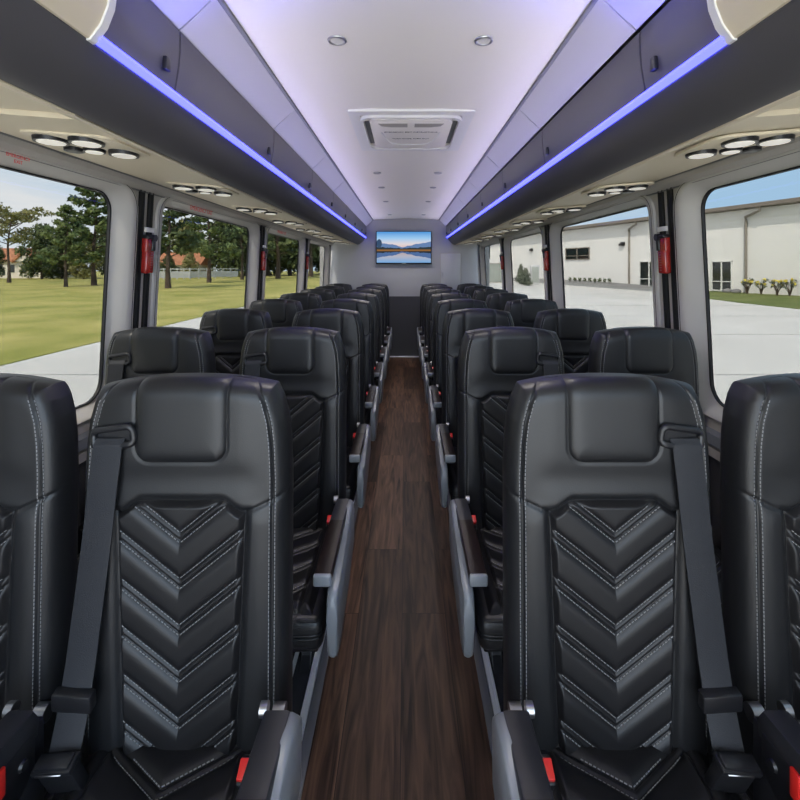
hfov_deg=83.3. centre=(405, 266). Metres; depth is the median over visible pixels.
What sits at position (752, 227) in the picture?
window
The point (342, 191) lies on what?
light panel
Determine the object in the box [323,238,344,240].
cluster
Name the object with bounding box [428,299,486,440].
seat
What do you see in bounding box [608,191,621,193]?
light
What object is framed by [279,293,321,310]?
seat
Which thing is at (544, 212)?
air vent
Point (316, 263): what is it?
window
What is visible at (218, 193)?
air vent
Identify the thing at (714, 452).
wall
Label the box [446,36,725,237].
light
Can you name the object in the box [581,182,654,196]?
cluster
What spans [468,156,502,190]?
light panel
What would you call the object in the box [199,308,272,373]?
seat
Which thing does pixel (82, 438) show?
trim
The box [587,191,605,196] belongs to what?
air vent
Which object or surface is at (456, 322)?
seat
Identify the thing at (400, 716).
floor
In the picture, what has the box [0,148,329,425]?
trim
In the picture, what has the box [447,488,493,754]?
trim
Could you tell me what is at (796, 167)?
trim
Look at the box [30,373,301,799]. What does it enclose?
seat
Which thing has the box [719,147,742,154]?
light
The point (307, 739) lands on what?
trim
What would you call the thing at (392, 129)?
ceiling air vent
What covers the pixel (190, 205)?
decal
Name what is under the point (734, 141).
light
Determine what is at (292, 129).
light panel
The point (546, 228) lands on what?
track
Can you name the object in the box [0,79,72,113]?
trim
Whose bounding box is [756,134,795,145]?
light
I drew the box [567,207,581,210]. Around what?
air vent
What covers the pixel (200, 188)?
air vent
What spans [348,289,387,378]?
seat
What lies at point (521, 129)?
light panel
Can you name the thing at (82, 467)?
baseboard
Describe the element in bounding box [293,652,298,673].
rail
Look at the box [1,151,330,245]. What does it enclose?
trim
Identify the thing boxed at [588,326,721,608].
seat
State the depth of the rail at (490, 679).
1.48 m
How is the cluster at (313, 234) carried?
attached to the wall at (84, 427)
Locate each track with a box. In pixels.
[132,190,157,328]
[257,225,267,299]
[304,238,309,289]
[499,238,505,289]
[541,224,551,300]
[653,187,678,329]
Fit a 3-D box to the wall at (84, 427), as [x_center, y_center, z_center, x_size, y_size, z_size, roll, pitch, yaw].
[-1.180,-0.058,2.925,0.063,1.565,7.950,0,0,0]
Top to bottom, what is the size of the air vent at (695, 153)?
0.012 m
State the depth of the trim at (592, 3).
1.68 m
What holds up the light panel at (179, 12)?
attached to the ceiling
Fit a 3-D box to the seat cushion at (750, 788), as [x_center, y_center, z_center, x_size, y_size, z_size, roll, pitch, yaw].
[0.938,1.068,0.743,0.442,0.100,0.485,0,0,0]
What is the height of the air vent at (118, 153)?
0.012 m
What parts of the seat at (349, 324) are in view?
backrest, quilted panel, cushion panel, armrest, panel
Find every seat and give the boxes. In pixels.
[0,373,78,799]
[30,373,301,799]
[77,326,215,573]
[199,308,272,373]
[239,326,353,673]
[249,299,302,326]
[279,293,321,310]
[292,308,370,507]
[300,289,335,300]
[315,286,344,297]
[320,299,378,440]
[326,283,352,292]
[336,293,383,402]
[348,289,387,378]
[356,286,389,361]
[362,283,391,349]
[417,283,446,349]
[418,286,452,361]
[421,289,460,378]
[424,293,471,402]
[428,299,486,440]
[435,308,513,507]
[449,326,563,673]
[457,283,482,292]
[463,286,493,298]
[473,289,507,301]
[486,293,528,310]
[492,373,762,799]
[504,299,557,327]
[533,308,606,373]
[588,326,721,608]
[720,373,799,799]
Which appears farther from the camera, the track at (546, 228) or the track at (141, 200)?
the track at (546, 228)
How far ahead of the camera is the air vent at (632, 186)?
1.94 m
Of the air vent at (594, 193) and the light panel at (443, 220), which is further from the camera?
the light panel at (443, 220)
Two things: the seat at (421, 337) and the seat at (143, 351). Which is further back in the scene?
the seat at (421, 337)
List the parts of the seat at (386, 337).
panel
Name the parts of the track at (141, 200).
rail, rail, label plate, emergency handle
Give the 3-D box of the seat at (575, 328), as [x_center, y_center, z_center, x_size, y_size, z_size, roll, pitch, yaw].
[0.925,0.808,2.330,0.457,1.144,0.606,0,0,0]
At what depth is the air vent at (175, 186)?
1.94 m
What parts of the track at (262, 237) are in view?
emergency handle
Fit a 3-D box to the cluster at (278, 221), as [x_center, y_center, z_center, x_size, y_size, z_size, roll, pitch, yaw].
[-0.909,-0.349,3.500,0.260,0.036,0.230,0,0,0]
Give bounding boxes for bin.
[0,0,365,244]
[446,0,799,244]
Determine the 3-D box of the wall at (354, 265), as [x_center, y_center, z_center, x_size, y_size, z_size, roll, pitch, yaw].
[-0.014,-0.195,6.925,2.600,1.290,0.050,0,0,0]
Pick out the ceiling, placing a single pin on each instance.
(396, 54)
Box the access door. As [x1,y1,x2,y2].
[440,253,460,289]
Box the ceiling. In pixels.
[224,0,590,219]
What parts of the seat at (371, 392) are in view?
backrest, armrest, panel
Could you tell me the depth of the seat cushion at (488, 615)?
1.32 m
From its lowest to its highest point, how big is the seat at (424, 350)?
1.144 m
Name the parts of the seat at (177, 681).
cushion panel, quilted panel, backrest, armrest, recline knob, panel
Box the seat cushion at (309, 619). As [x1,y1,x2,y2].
[293,587,327,649]
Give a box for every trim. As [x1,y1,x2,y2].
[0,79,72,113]
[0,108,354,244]
[0,134,332,244]
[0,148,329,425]
[0,165,329,425]
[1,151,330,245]
[78,430,88,451]
[217,0,372,219]
[298,428,370,799]
[439,0,597,219]
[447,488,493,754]
[460,108,799,243]
[477,136,799,244]
[479,148,799,423]
[479,166,799,423]
[706,426,720,448]
[752,90,799,111]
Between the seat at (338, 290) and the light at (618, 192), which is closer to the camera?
the light at (618, 192)
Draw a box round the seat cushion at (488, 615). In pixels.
[473,587,502,649]
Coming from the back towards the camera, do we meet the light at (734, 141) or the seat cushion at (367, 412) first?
the seat cushion at (367, 412)
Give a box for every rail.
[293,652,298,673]
[300,426,370,738]
[481,647,500,715]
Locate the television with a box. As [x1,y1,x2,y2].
[376,231,431,263]
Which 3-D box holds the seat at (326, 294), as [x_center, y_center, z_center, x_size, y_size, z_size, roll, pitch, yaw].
[-0.955,0.808,4.700,0.463,1.144,0.606,0,0,0]
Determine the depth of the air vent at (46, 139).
1.22 m
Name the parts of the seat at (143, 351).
backrest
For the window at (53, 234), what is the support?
in the wall at (84, 427)
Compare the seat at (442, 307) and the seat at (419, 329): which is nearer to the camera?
the seat at (442, 307)
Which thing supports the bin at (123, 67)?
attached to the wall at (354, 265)
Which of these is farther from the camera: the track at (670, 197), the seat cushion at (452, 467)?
the seat cushion at (452, 467)
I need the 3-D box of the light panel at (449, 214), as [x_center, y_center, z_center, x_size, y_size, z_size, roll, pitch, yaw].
[0.568,-0.680,5.820,0.112,0.109,0.834,0,0,0]
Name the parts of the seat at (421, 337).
panel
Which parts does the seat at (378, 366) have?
panel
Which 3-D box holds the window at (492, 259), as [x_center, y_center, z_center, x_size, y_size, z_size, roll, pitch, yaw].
[1.204,0.118,6.065,0.049,0.838,1.338,0,0,0]
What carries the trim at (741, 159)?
attached to the wall at (714, 452)
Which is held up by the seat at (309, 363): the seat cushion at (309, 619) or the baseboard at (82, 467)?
the seat cushion at (309, 619)
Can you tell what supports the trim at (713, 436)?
attached to the wall at (714, 452)
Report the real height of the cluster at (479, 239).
0.036 m
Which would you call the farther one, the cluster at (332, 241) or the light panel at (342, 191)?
the cluster at (332, 241)
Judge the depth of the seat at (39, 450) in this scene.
0.95 m
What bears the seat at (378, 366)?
on the floor
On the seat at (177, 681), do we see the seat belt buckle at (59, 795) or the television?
the seat belt buckle at (59, 795)
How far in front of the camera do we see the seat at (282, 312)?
3.32 m
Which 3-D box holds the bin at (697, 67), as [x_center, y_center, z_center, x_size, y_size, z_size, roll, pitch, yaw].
[0.684,-0.480,2.905,0.188,0.292,7.910,0,0,0]
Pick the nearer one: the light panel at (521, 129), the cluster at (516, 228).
the light panel at (521, 129)
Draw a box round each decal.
[6,152,29,164]
[190,205,212,214]
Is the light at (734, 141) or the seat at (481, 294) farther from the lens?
the seat at (481, 294)
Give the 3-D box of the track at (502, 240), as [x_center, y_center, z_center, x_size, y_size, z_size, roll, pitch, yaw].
[1.135,0.163,5.207,0.092,1.035,0.102,0,0,0]
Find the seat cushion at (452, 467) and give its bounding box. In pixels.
[447,463,457,499]
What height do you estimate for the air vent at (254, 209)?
0.012 m
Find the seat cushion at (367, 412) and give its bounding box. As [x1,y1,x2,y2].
[364,409,370,425]
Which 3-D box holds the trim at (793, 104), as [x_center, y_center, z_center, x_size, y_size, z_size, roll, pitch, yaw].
[0.929,-0.378,-0.003,0.373,0.044,2.095,0,0,0]
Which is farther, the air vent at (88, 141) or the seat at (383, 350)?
the seat at (383, 350)
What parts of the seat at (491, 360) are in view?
panel, armrest, cushion panel, seat frame, quilted panel, leg, backrest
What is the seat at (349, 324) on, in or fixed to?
on the floor
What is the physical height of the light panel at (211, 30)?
0.109 m
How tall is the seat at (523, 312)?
1.144 m
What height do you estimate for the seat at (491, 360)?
1.144 m
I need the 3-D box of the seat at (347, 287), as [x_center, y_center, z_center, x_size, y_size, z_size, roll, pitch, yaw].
[-0.955,0.808,6.280,0.463,1.144,0.606,0,0,0]
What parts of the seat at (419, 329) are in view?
panel, backrest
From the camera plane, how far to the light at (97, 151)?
1.32 m
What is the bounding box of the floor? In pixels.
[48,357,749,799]
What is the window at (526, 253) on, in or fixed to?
in the wall at (714, 452)
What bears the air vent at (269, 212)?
attached to the cluster at (269, 211)
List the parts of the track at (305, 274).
emergency handle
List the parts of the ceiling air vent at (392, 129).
lid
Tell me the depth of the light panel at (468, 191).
4.07 m
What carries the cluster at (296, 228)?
attached to the wall at (84, 427)
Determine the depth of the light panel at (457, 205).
4.92 m
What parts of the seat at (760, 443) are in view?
seat frame, recline knob, armrest, plate, quilted panel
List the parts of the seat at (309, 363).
backrest, quilted panel, seat frame, leg, cushion panel, armrest, panel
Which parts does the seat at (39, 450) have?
quilted panel, plate, armrest, recline knob, seat frame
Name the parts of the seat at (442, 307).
panel, armrest, backrest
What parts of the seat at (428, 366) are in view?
panel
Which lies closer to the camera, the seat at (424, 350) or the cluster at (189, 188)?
the cluster at (189, 188)
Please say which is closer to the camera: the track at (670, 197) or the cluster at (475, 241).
the track at (670, 197)
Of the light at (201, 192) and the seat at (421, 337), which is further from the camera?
the seat at (421, 337)
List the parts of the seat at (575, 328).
backrest, quilted panel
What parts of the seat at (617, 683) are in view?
panel, recline knob, armrest, backrest, quilted panel, cushion panel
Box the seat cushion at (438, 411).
[436,409,441,424]
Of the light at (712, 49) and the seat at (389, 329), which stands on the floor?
the seat at (389, 329)
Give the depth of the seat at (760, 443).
0.95 m
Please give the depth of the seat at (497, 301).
4.11 m
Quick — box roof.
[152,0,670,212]
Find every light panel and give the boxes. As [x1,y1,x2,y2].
[151,0,209,28]
[176,0,293,128]
[274,110,325,168]
[312,155,343,190]
[333,181,355,204]
[347,197,362,214]
[356,208,368,221]
[363,216,372,225]
[439,216,448,225]
[443,208,455,221]
[449,197,464,214]
[456,181,478,204]
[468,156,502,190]
[486,110,541,168]
[520,0,636,127]
[605,0,664,28]
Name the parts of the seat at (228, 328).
quilted panel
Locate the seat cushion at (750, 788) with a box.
[748,754,752,794]
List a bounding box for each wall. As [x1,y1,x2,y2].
[78,190,308,463]
[329,213,479,295]
[500,187,721,460]
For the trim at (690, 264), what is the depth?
1.83 m
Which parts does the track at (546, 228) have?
emergency handle, rail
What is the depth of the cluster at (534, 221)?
3.41 m
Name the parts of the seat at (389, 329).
backrest, panel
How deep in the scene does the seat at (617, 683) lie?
0.94 m
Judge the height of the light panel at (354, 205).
0.109 m
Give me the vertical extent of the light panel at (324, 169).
0.109 m
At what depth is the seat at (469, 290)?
5.69 m
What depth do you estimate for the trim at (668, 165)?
1.58 m
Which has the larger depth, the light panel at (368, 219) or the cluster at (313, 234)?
the light panel at (368, 219)
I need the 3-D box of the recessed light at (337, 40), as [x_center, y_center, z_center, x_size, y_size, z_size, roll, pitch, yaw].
[-0.222,-0.735,1.460,0.062,0.010,0.062,0,0,0]
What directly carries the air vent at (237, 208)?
attached to the cluster at (269, 211)
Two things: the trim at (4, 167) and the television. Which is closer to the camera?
the trim at (4, 167)
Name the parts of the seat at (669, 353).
backrest, cushion panel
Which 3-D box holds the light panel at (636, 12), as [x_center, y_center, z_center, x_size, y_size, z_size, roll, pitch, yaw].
[0.568,-0.680,0.070,0.112,0.109,2.234,0,0,0]
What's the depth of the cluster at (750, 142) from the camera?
1.24 m
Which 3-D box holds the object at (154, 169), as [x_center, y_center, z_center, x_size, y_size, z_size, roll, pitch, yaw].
[-0.958,-0.372,3.975,0.373,0.056,5.850,0,0,0]
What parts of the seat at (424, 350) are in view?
panel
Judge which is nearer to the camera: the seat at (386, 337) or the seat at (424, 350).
the seat at (424, 350)
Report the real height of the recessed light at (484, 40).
0.010 m
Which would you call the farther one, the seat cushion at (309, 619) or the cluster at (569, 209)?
the cluster at (569, 209)
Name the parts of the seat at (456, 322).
panel, armrest, cushion panel, backrest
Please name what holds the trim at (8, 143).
attached to the wall at (84, 427)
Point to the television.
(392, 247)
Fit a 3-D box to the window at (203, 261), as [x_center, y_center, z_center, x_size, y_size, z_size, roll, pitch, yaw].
[-1.232,0.118,2.830,0.049,0.838,1.288,0,0,0]
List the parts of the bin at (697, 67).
door, door, door, door, door, door, door, door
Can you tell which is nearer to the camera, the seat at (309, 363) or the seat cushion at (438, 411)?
the seat at (309, 363)
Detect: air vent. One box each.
[31,134,69,145]
[67,135,104,147]
[108,149,139,158]
[172,184,193,189]
[195,186,216,191]
[214,191,232,196]
[236,207,250,210]
[253,208,267,211]
[264,211,276,214]
[348,109,474,150]
[540,211,553,214]
[550,208,564,211]
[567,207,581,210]
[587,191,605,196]
[604,186,624,191]
[627,184,648,189]
[685,149,716,158]
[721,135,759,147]
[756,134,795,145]
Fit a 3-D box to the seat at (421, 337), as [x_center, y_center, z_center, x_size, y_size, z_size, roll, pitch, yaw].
[0.398,0.808,5.490,0.471,1.144,0.606,0,0,0]
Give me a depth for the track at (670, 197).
1.93 m
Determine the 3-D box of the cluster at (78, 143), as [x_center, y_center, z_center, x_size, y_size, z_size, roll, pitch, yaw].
[-0.909,-0.349,1.295,0.260,0.036,0.230,0,0,0]
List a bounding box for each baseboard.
[78,461,85,553]
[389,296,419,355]
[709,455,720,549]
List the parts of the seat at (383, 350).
panel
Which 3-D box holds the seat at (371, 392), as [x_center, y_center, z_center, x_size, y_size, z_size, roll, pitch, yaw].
[-0.426,0.808,3.120,0.471,1.144,0.606,0,0,0]
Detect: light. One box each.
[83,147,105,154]
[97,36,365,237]
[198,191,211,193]
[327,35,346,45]
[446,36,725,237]
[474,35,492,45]
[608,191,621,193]
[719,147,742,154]
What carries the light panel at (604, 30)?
attached to the ceiling
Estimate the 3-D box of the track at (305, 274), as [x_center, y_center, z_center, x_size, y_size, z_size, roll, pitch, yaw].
[-1.163,0.163,5.262,0.091,1.035,0.102,0,0,0]
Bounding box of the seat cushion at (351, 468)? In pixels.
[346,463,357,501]
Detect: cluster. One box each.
[20,129,149,158]
[166,182,238,196]
[232,205,281,214]
[269,219,306,224]
[293,227,323,232]
[310,233,335,237]
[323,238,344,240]
[332,241,351,243]
[462,241,481,243]
[470,238,490,240]
[479,233,504,237]
[491,227,521,232]
[509,219,546,224]
[536,205,585,214]
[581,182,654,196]
[675,128,799,158]
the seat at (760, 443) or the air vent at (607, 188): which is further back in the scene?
the air vent at (607, 188)
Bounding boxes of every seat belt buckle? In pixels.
[51,753,89,799]
[705,753,741,799]
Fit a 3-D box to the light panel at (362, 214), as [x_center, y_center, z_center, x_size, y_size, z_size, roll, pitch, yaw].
[-0.556,-0.680,5.820,0.112,0.109,0.834,0,0,0]
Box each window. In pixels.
[0,168,107,406]
[157,208,247,328]
[265,233,298,298]
[307,244,323,288]
[485,243,501,288]
[511,233,544,299]
[561,207,653,328]
[704,168,799,404]
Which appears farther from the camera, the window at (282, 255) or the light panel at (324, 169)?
the window at (282, 255)
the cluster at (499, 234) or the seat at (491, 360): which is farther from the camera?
the cluster at (499, 234)
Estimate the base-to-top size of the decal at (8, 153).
0.025 m
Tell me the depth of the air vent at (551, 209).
2.67 m
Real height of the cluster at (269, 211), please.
0.036 m
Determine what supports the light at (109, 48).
attached to the bin at (123, 67)
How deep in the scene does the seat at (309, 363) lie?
1.73 m
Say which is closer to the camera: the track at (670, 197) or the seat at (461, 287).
the track at (670, 197)
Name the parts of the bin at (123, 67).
door, door, door, door, door, door, door, door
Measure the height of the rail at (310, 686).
0.015 m
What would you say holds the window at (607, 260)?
in the wall at (714, 452)
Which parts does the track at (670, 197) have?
emergency handle, label plate, rail, rail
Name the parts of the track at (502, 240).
emergency handle, rail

